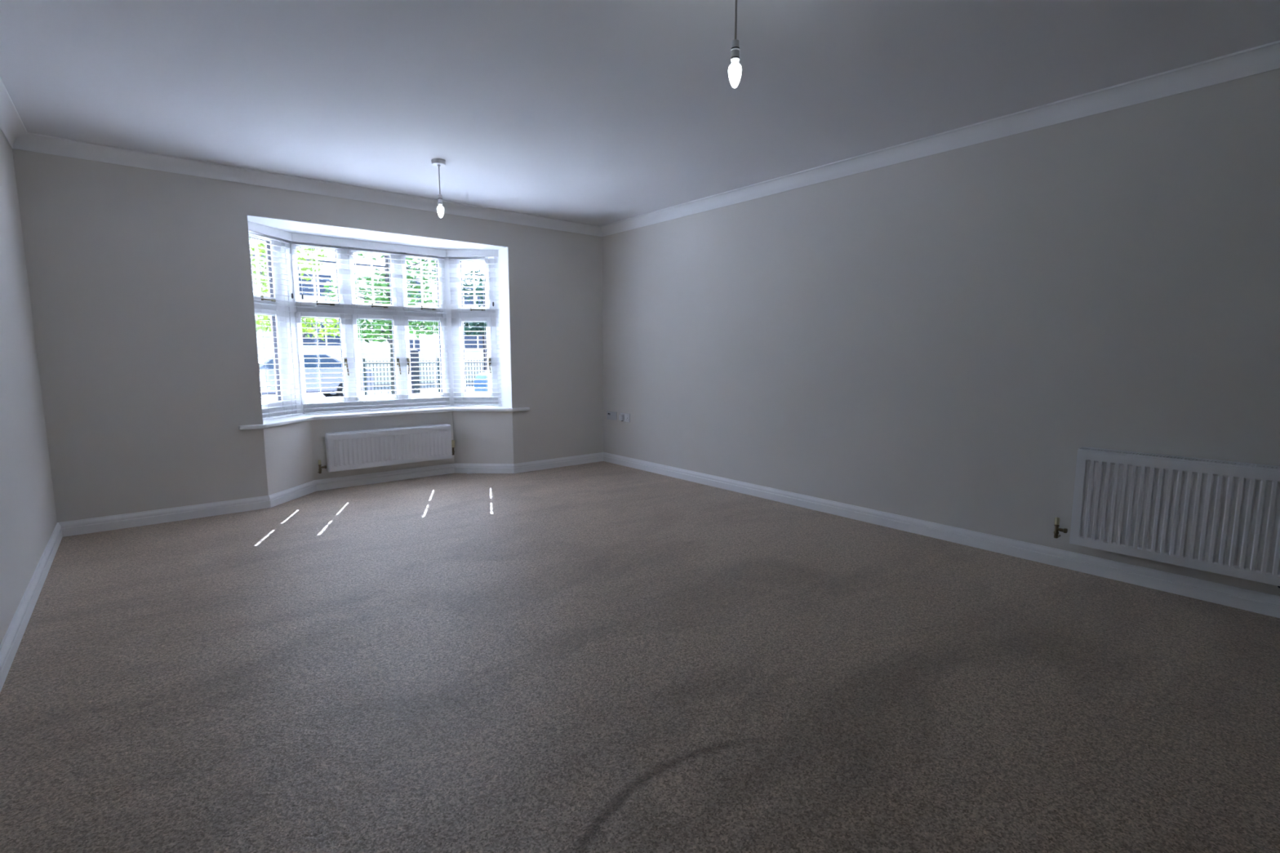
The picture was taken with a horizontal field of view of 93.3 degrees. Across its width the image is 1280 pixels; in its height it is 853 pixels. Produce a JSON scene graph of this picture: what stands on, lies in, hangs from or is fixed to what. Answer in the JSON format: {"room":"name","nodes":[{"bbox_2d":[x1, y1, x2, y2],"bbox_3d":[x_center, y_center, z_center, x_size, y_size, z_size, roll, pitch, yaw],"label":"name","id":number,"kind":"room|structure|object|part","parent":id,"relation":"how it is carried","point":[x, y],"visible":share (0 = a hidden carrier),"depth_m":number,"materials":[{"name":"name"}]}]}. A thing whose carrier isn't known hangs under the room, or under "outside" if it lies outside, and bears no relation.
{"room":"empty living room","nodes":[
{"label":"empty living room","id":0,"kind":"room"},
{"bbox_2d":[0,128,57,644],"bbox_3d":[-1.010,-0.053,0.375,0.150,2.500,8.600,-6,9,-39],"label":"wall","id":1,"kind":"structure","parent":0,"point":[28,514],"depth_m":2.99,"materials":[{"name":"paint"}]},
{"bbox_2d":[0,77,27,148],"bbox_3d":[-0.922,-1.260,0.300,0.078,0.086,8.400,-6,9,-39],"label":"trim","id":2,"kind":"structure","parent":1,"relation":"attached to","point":[11,126],"depth_m":3.21,"materials":[{"name":"paint"}]},
{"bbox_2d":[0,522,62,693],"bbox_3d":[-0.945,1.036,0.562,0.019,0.092,8.400,-6,9,-39],"label":"baseboard","id":3,"kind":"structure","parent":1,"relation":"attached to","point":[9,646],"depth_m":2.58,"materials":[{"name":"white paint"}]},
{"bbox_2d":[12,148,603,522],"bbox_3d":[-2.217,-0.645,5.216,4.409,2.500,0.655,-6,9,-39],"label":"wall","id":4,"kind":"structure","parent":0,"point":[140,280],"depth_m":4.12,"materials":[{"name":"paint"}]},
{"bbox_2d":[247,222,262,417],"bbox_3d":[-2.852,-0.765,4.441,0.004,1.477,0.298,-6,9,-39],"label":"trim","id":5,"kind":"structure","parent":4,"relation":"attached to","point":[247,222],"depth_m":4.33,"materials":[{"name":"paint"}]},
{"bbox_2d":[248,230,301,417],"bbox_3d":[-2.926,-0.805,4.756,0.143,1.479,0.598,1,7,8],"label":"window","id":6,"kind":"structure","parent":4,"relation":"in","point":[277,353],"depth_m":4.86,"materials":[{"name":"white plastic"}]},
{"bbox_2d":[247,221,302,420],"bbox_3d":[-2.871,-0.801,4.720,0.064,1.470,0.498,1,7,8],"label":"blind","id":7,"kind":"object","parent":6,"relation":"attached to","point":[254,227],"visible":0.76,"depth_m":4.72,"materials":[{"name":"metal"}]},
{"bbox_3d":[-2.894,-0.769,4.594,0.054,1.423,0.002,1,7,8],"label":"ladder cord","id":8,"kind":"part","parent":7,"relation":"part of","materials":[{"name":"white fabric"}]},
{"bbox_3d":[-2.876,-0.079,4.807,0.050,0.014,0.485,1,7,8],"label":"rail","id":9,"kind":"part","parent":7,"relation":"part of","materials":[{"name":"white wood"}]},
{"bbox_3d":[-2.859,-0.799,4.845,0.054,1.423,0.003,1,7,8],"label":"ladder cord","id":10,"kind":"part","parent":7,"relation":"part of","materials":[{"name":"white fabric"}]},
{"bbox_2d":[13,132,601,236],"bbox_3d":[-1.983,-1.809,4.789,4.209,0.086,0.078,-6,9,-39],"label":"trim","id":11,"kind":"structure","parent":4,"relation":"attached to","point":[33,142],"depth_m":4.27,"materials":[{"name":"paint"}]},
{"bbox_2d":[58,452,603,537],"bbox_3d":[-2.125,0.464,5.240,4.209,0.092,0.404,-6,9,-39],"label":"baseboard","id":12,"kind":"structure","parent":4,"relation":"attached to","point":[87,526],"depth_m":4.71,"materials":[{"name":"white paint"}]},
{"bbox_2d":[289,240,449,413],"bbox_3d":[-2.362,-0.886,5.418,1.340,1.475,0.116,-6,9,-39],"label":"window","id":13,"kind":"structure","parent":4,"relation":"in","point":[349,341],"depth_m":5.34,"materials":[{"name":"white plastic"}]},
{"bbox_3d":[-2.552,-0.521,5.255,0.042,0.156,0.025,5,9,37],"label":"handle","id":14,"kind":"part","parent":13,"relation":"part of","materials":[{"name":"gold metal"}]},
{"bbox_2d":[291,232,450,413],"bbox_3d":[-2.333,-0.883,5.382,1.285,1.470,0.064,-6,9,-39],"label":"blind","id":15,"kind":"object","parent":13,"relation":"attached to","point":[300,237],"visible":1,"depth_m":5.33,"materials":[{"name":"metal"}]},
{"bbox_3d":[-2.714,-0.828,5.079,0.002,1.423,0.054,-6,9,-39],"label":"ladder cord","id":16,"kind":"part","parent":15,"relation":"part of","materials":[{"name":"white fabric"}]},
{"bbox_3d":[-2.452,-0.854,5.294,0.002,1.423,0.054,-6,9,-39],"label":"ladder cord","id":17,"kind":"part","parent":15,"relation":"part of","materials":[{"name":"white fabric"}]},
{"bbox_3d":[-2.336,-0.161,5.475,1.268,0.014,0.050,-6,9,-39],"label":"rail","id":18,"kind":"part","parent":15,"relation":"part of","materials":[{"name":"white wood"}]},
{"bbox_3d":[-2.190,-0.881,5.509,0.002,1.423,0.054,-6,9,-39],"label":"ladder cord","id":19,"kind":"part","parent":15,"relation":"part of","materials":[{"name":"white fabric"}]},
{"bbox_3d":[-1.939,-0.906,5.715,0.002,1.423,0.054,-6,9,-39],"label":"ladder cord","id":20,"kind":"part","parent":15,"relation":"part of","materials":[{"name":"white fabric"}]},
{"bbox_3d":[-2.210,-0.555,5.537,0.042,0.156,0.025,5,9,37],"label":"handle","id":21,"kind":"part","parent":13,"relation":"part of","materials":[{"name":"gold metal"}]},
{"bbox_3d":[-2.140,-0.562,5.594,0.025,0.156,0.042,-3,8,-26],"label":"handle","id":22,"kind":"part","parent":13,"relation":"part of","materials":[{"name":"gold metal"}]},
{"bbox_2d":[247,214,507,249],"bbox_3d":[-2.063,-1.573,4.974,2.011,0.004,0.258,-6,9,-39],"label":"trim","id":23,"kind":"structure","parent":4,"relation":"attached to","point":[260,220],"depth_m":4.87,"materials":[{"name":"paint"}]},
{"bbox_2d":[238,405,529,430],"bbox_3d":[-2.159,-0.109,5.285,2.337,0.031,0.655,-6,9,-39],"label":"window sill","id":24,"kind":"structure","parent":4,"relation":"on","point":[270,423],"depth_m":5.25,"materials":[{"name":"white paint"}]},
{"bbox_2d":[317,423,454,473],"bbox_3d":[-2.205,0.181,5.334,1.166,0.332,0.104,-6,9,-39],"label":"radiator","id":25,"kind":"object","parent":4,"relation":"attached to","point":[368,448],"visible":1,"depth_m":5.27,"materials":[{"name":"white metal"}]},
{"bbox_2d":[325,423,450,435],"bbox_3d":[-2.186,0.023,5.316,1.047,0.015,0.066,-6,9,-39],"label":"grille","id":26,"kind":"object","parent":25,"relation":"attached to","point":[443,426],"depth_m":5.31,"materials":[{"name":"white metal"}]},
{"bbox_2d":[444,250,497,405],"bbox_3d":[-1.600,-0.938,5.845,0.601,1.479,0.142,0,7,2],"label":"window","id":27,"kind":"structure","parent":4,"relation":"in","point":[453,277],"depth_m":5.81,"materials":[{"name":"white plastic"}]},
{"bbox_2d":[446,249,502,405],"bbox_3d":[-1.573,-0.932,5.785,0.498,1.470,0.064,0,7,2],"label":"blind","id":28,"kind":"object","parent":27,"relation":"attached to","point":[450,253],"visible":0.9,"depth_m":5.75,"materials":[{"name":"metal"}]},
{"bbox_3d":[-1.729,-0.916,5.798,0.002,1.423,0.054,0,7,2],"label":"ladder cord","id":29,"kind":"part","parent":28,"relation":"part of","materials":[{"name":"white fabric"}]},
{"bbox_3d":[-1.570,-0.210,5.878,0.485,0.014,0.050,0,7,2],"label":"rail","id":30,"kind":"part","parent":28,"relation":"part of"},
{"bbox_3d":[-1.481,-0.915,5.788,0.003,1.423,0.054,0,7,2],"label":"ladder cord","id":31,"kind":"part","parent":28,"relation":"part of","materials":[{"name":"white fabric"}]},
{"bbox_3d":[-1.450,-0.591,5.830,0.025,0.156,0.042,-1,7,-11],"label":"handle","id":32,"kind":"part","parent":27,"relation":"part of","materials":[{"name":"black metal"}]},
{"bbox_2d":[493,247,511,408],"bbox_3d":[-1.300,-0.921,5.716,0.004,1.477,0.298,-6,9,-39],"label":"trim","id":33,"kind":"structure","parent":4,"relation":"attached to","point":[501,262],"depth_m":5.70,"materials":[{"name":"paint"}]},
{"bbox_2d":[256,222,483,250],"bbox_3d":[-2.196,-1.623,5.130,2.015,0.058,0.640,-6,9,-39],"label":"ceiling","id":34,"kind":"structure","parent":0,"point":[291,229],"depth_m":5.13,"materials":[{"name":"paint"}]},
{"bbox_2d":[462,264,488,372],"bbox_3d":[-5.907,-3.713,22.775,3.112,4.735,1.767,-6,9,-39],"label":"tree","id":35,"kind":"object","parent":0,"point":[484,334],"visible":0.18,"depth_m":22.32,"materials":[{"name":"green plant"}]},
{"bbox_2d":[0,461,1279,852],"bbox_3d":[0.547,0.962,2.048,4.309,0.120,8.885,-6,9,-39],"label":"floor","id":36,"kind":"structure","parent":0,"point":[602,656],"depth_m":2.10,"materials":[{"name":"beige carpet"}]},
{"bbox_2d":[0,0,1279,226],"bbox_3d":[0.637,-1.541,1.631,4.409,0.150,8.700,-6,9,-39],"label":"ceiling","id":37,"kind":"structure","parent":0,"point":[599,113],"depth_m":2.74,"materials":[{"name":"paint"}]},
{"bbox_2d":[431,158,446,217],"bbox_3d":[-1.329,-1.573,4.009,0.094,0.364,0.094,-6,9,-39],"label":"pendant light","id":38,"kind":"object","parent":37,"relation":"hanging from","point":[438,162],"visible":1,"depth_m":4.00,"materials":[{"name":"white plastic"}]},
{"bbox_3d":[-1.329,-1.429,4.027,0.044,0.074,0.044,-6,9,-39],"label":"bulb","id":39,"kind":"part","parent":38,"relation":"part of","materials":[{"name":"white glass"}]},
{"bbox_2d":[728,0,741,88],"bbox_3d":[0.319,-1.326,2.013,0.094,0.371,0.094,-6,9,-39],"label":"pendant light","id":40,"kind":"object","parent":37,"relation":"hanging from","point":[735,68],"visible":1,"depth_m":2.01,"materials":[{"name":"white glass"}]},
{"bbox_3d":[0.319,-1.178,2.031,0.044,0.074,0.044,-6,9,-39],"label":"bulb","id":41,"kind":"part","parent":40,"relation":"part of","materials":[{"name":"white glass"}]},
{"bbox_2d":[601,68,1279,595],"bbox_3d":[2.349,-0.390,3.133,0.150,2.500,8.600,-6,9,-39],"label":"wall","id":42,"kind":"structure","parent":0,"point":[940,338],"depth_m":3.46,"materials":[{"name":"paint"}]},
{"bbox_2d":[607,411,617,420],"bbox_3d":[-0.295,-0.112,6.253,0.017,0.086,0.160,-6,9,-39],"label":"socket","id":43,"kind":"object","parent":42,"relation":"attached to","point":[611,415],"visible":1,"depth_m":6.24,"materials":[{"name":"grey plastic"}]},
{"bbox_2d":[620,413,630,422],"bbox_3d":[-0.150,-0.091,6.083,0.014,0.086,0.146,-6,9,-39],"label":"power socket","id":44,"kind":"object","parent":42,"relation":"attached to","point":[626,416],"visible":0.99,"depth_m":6.06,"materials":[{"name":"white plastic"}]},
{"bbox_2d":[618,414,623,421],"bbox_3d":[-0.187,-0.086,6.098,0.032,0.064,0.052,-6,9,-39],"label":"plug adaptor","id":45,"kind":"object","parent":44,"relation":"attached to","point":[620,416],"visible":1,"depth_m":6.08,"materials":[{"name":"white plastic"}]},
{"bbox_2d":[600,40,1279,236],"bbox_3d":[2.261,-1.579,2.914,0.078,0.086,8.400,-6,9,-39],"label":"trim","id":46,"kind":"structure","parent":42,"relation":"attached to","point":[1266,57],"depth_m":3.26,"materials":[{"name":"paint"}]},
{"bbox_2d":[603,452,1279,617],"bbox_3d":[2.283,0.712,3.214,0.019,0.092,8.400,-6,9,-39],"label":"baseboard","id":47,"kind":"structure","parent":42,"relation":"attached to","point":[1256,602],"depth_m":3.43,"materials":[{"name":"white paint"}]},
{"bbox_2d":[1053,446,1279,587],"bbox_3d":[2.621,0.413,2.703,0.098,0.515,1.288,-6,9,-39],"label":"radiator","id":48,"kind":"object","parent":42,"relation":"attached to","point":[1215,516],"visible":1,"depth_m":2.78,"materials":[{"name":"white metal"}]},
{"bbox_2d":[1078,446,1279,471],"bbox_3d":[2.642,0.170,2.638,0.068,0.015,1.205,-6,9,-39],"label":"grille","id":49,"kind":"object","parent":48,"relation":"attached to","point":[1225,465],"depth_m":2.79,"materials":[{"name":"white metal"}]},
{"label":"outside","id":50,"kind":"structure","parent":0,"visible":0},
{"bbox_2d":[373,381,474,389],"bbox_3d":[-18.407,-3.786,43.670,100.000,0.200,79.300,-6,9,-39],"label":"ground","id":51,"kind":"structure","parent":50,"point":[468,382],"depth_m":26.56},
{"bbox_2d":[248,237,340,341],"bbox_3d":[-6.144,-1.956,10.583,1.784,4.202,1.056,-6,9,-39],"label":"tree","id":52,"kind":"object","parent":51,"relation":"on","point":[304,331],"visible":0.31,"depth_m":10.58,"materials":[{"name":"green plant"}]},
{"bbox_2d":[248,238,485,384],"bbox_3d":[-12.845,-7.064,31.757,16.000,9.200,9.000,-6,9,-39],"label":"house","id":53,"kind":"structure","parent":51,"relation":"on","point":[366,348],"depth_m":27.42,"materials":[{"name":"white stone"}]},
{"bbox_3d":[-13.873,-6.032,25.786,1.300,0.900,0.015,-6,9,-39],"label":"pane","id":54,"kind":"part","parent":53,"relation":"part of","materials":[{"name":"clear glass"}]},
{"bbox_3d":[-13.642,-4.020,26.225,2.000,1.000,0.015,-6,9,-39],"label":"pane","id":55,"kind":"part","parent":53,"relation":"part of","materials":[{"name":"clear glass"}]},
{"bbox_3d":[-10.733,-3.841,28.672,0.550,0.550,0.015,-6,9,-39],"label":"pane","id":56,"kind":"part","parent":53,"relation":"part of","materials":[{"name":"clear glass"}]},
{"bbox_3d":[-10.906,-6.380,28.216,1.400,1.100,0.015,-6,9,-39],"label":"pane","id":57,"kind":"part","parent":53,"relation":"part of","materials":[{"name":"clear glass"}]},
{"bbox_3d":[-8.248,-4.413,30.673,1.500,1.000,0.015,-6,9,-39],"label":"pane","id":58,"kind":"part","parent":53,"relation":"part of","materials":[{"name":"clear glass"}]},
{"bbox_3d":[-8.248,-6.597,30.406,1.300,1.000,0.015,-6,9,-39],"label":"pane","id":59,"kind":"part","parent":53,"relation":"part of","materials":[{"name":"clear glass"}]},
{"bbox_2d":[261,386,474,402],"bbox_3d":[-3.043,-1.639,25.228,100.000,0.015,6.500,-6,9,-39],"label":"road","id":60,"kind":"structure","parent":51,"relation":"on","point":[317,395],"depth_m":21.08,"materials":[{"name":"grey asphalt"}]},
{"bbox_2d":[257,352,373,397],"bbox_3d":[-9.971,-1.394,17.324,4.016,1.418,1.730,-6,9,-42],"label":"car","id":61,"kind":"object","parent":60,"relation":"on","point":[324,357],"visible":0.23,"depth_m":17.07,"materials":[{"name":"silver metal"}]},
{"bbox_2d":[409,347,420,393],"bbox_3d":[-6.131,-1.357,16.476,0.180,1.580,0.180,-6,9,-39],"label":"gate post","id":62,"kind":"object","parent":51,"relation":"on","point":[414,362],"visible":0.7,"depth_m":16.39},
{"bbox_2d":[363,356,486,395],"bbox_3d":[-5.803,-1.340,17.405,4.050,1.320,0.050,-6,9,-39],"label":"railing","id":63,"kind":"object","parent":51,"relation":"on","point":[420,362],"visible":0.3,"depth_m":17.09,"materials":[{"name":"metal"}]},
{"bbox_3d":[-7.344,-1.185,16.140,0.050,1.320,0.050,-6,9,-39],"label":"post","id":64,"kind":"part","parent":63,"relation":"part of","materials":[{"name":"metal"}]},
{"bbox_3d":[-5.803,-1.834,17.345,4.000,0.035,0.030,-6,9,-39],"label":"rail","id":65,"kind":"part","parent":63,"relation":"part of","materials":[{"name":"metal"}]},
{"bbox_3d":[-5.803,-1.340,17.405,0.050,1.320,0.050,-6,9,-39],"label":"post","id":66,"kind":"part","parent":63,"relation":"part of","materials":[{"name":"metal"}]},
{"bbox_3d":[-6.345,-0.322,14.397,17.000,0.030,2.700,-6,9,-39],"label":"lawn","id":67,"kind":"structure","parent":51,"relation":"on","visible":0},
{"bbox_2d":[320,253,438,394],"bbox_3d":[-5.576,-2.840,13.699,3.134,5.204,1.792,-6,9,-39],"label":"street tree","id":68,"kind":"object","parent":67,"relation":"on","point":[378,323],"visible":0.3,"depth_m":13.45,"materials":[{"name":"green plant"}]},
{"bbox_2d":[473,371,488,391],"bbox_3d":[-2.835,-1.481,18.029,1.730,1.418,4.016,5,9,36],"label":"car","id":69,"kind":"object","parent":67,"relation":"on","point":[476,381],"visible":0.03,"depth_m":16.77,"materials":[{"name":"blue paint"}]}
]}

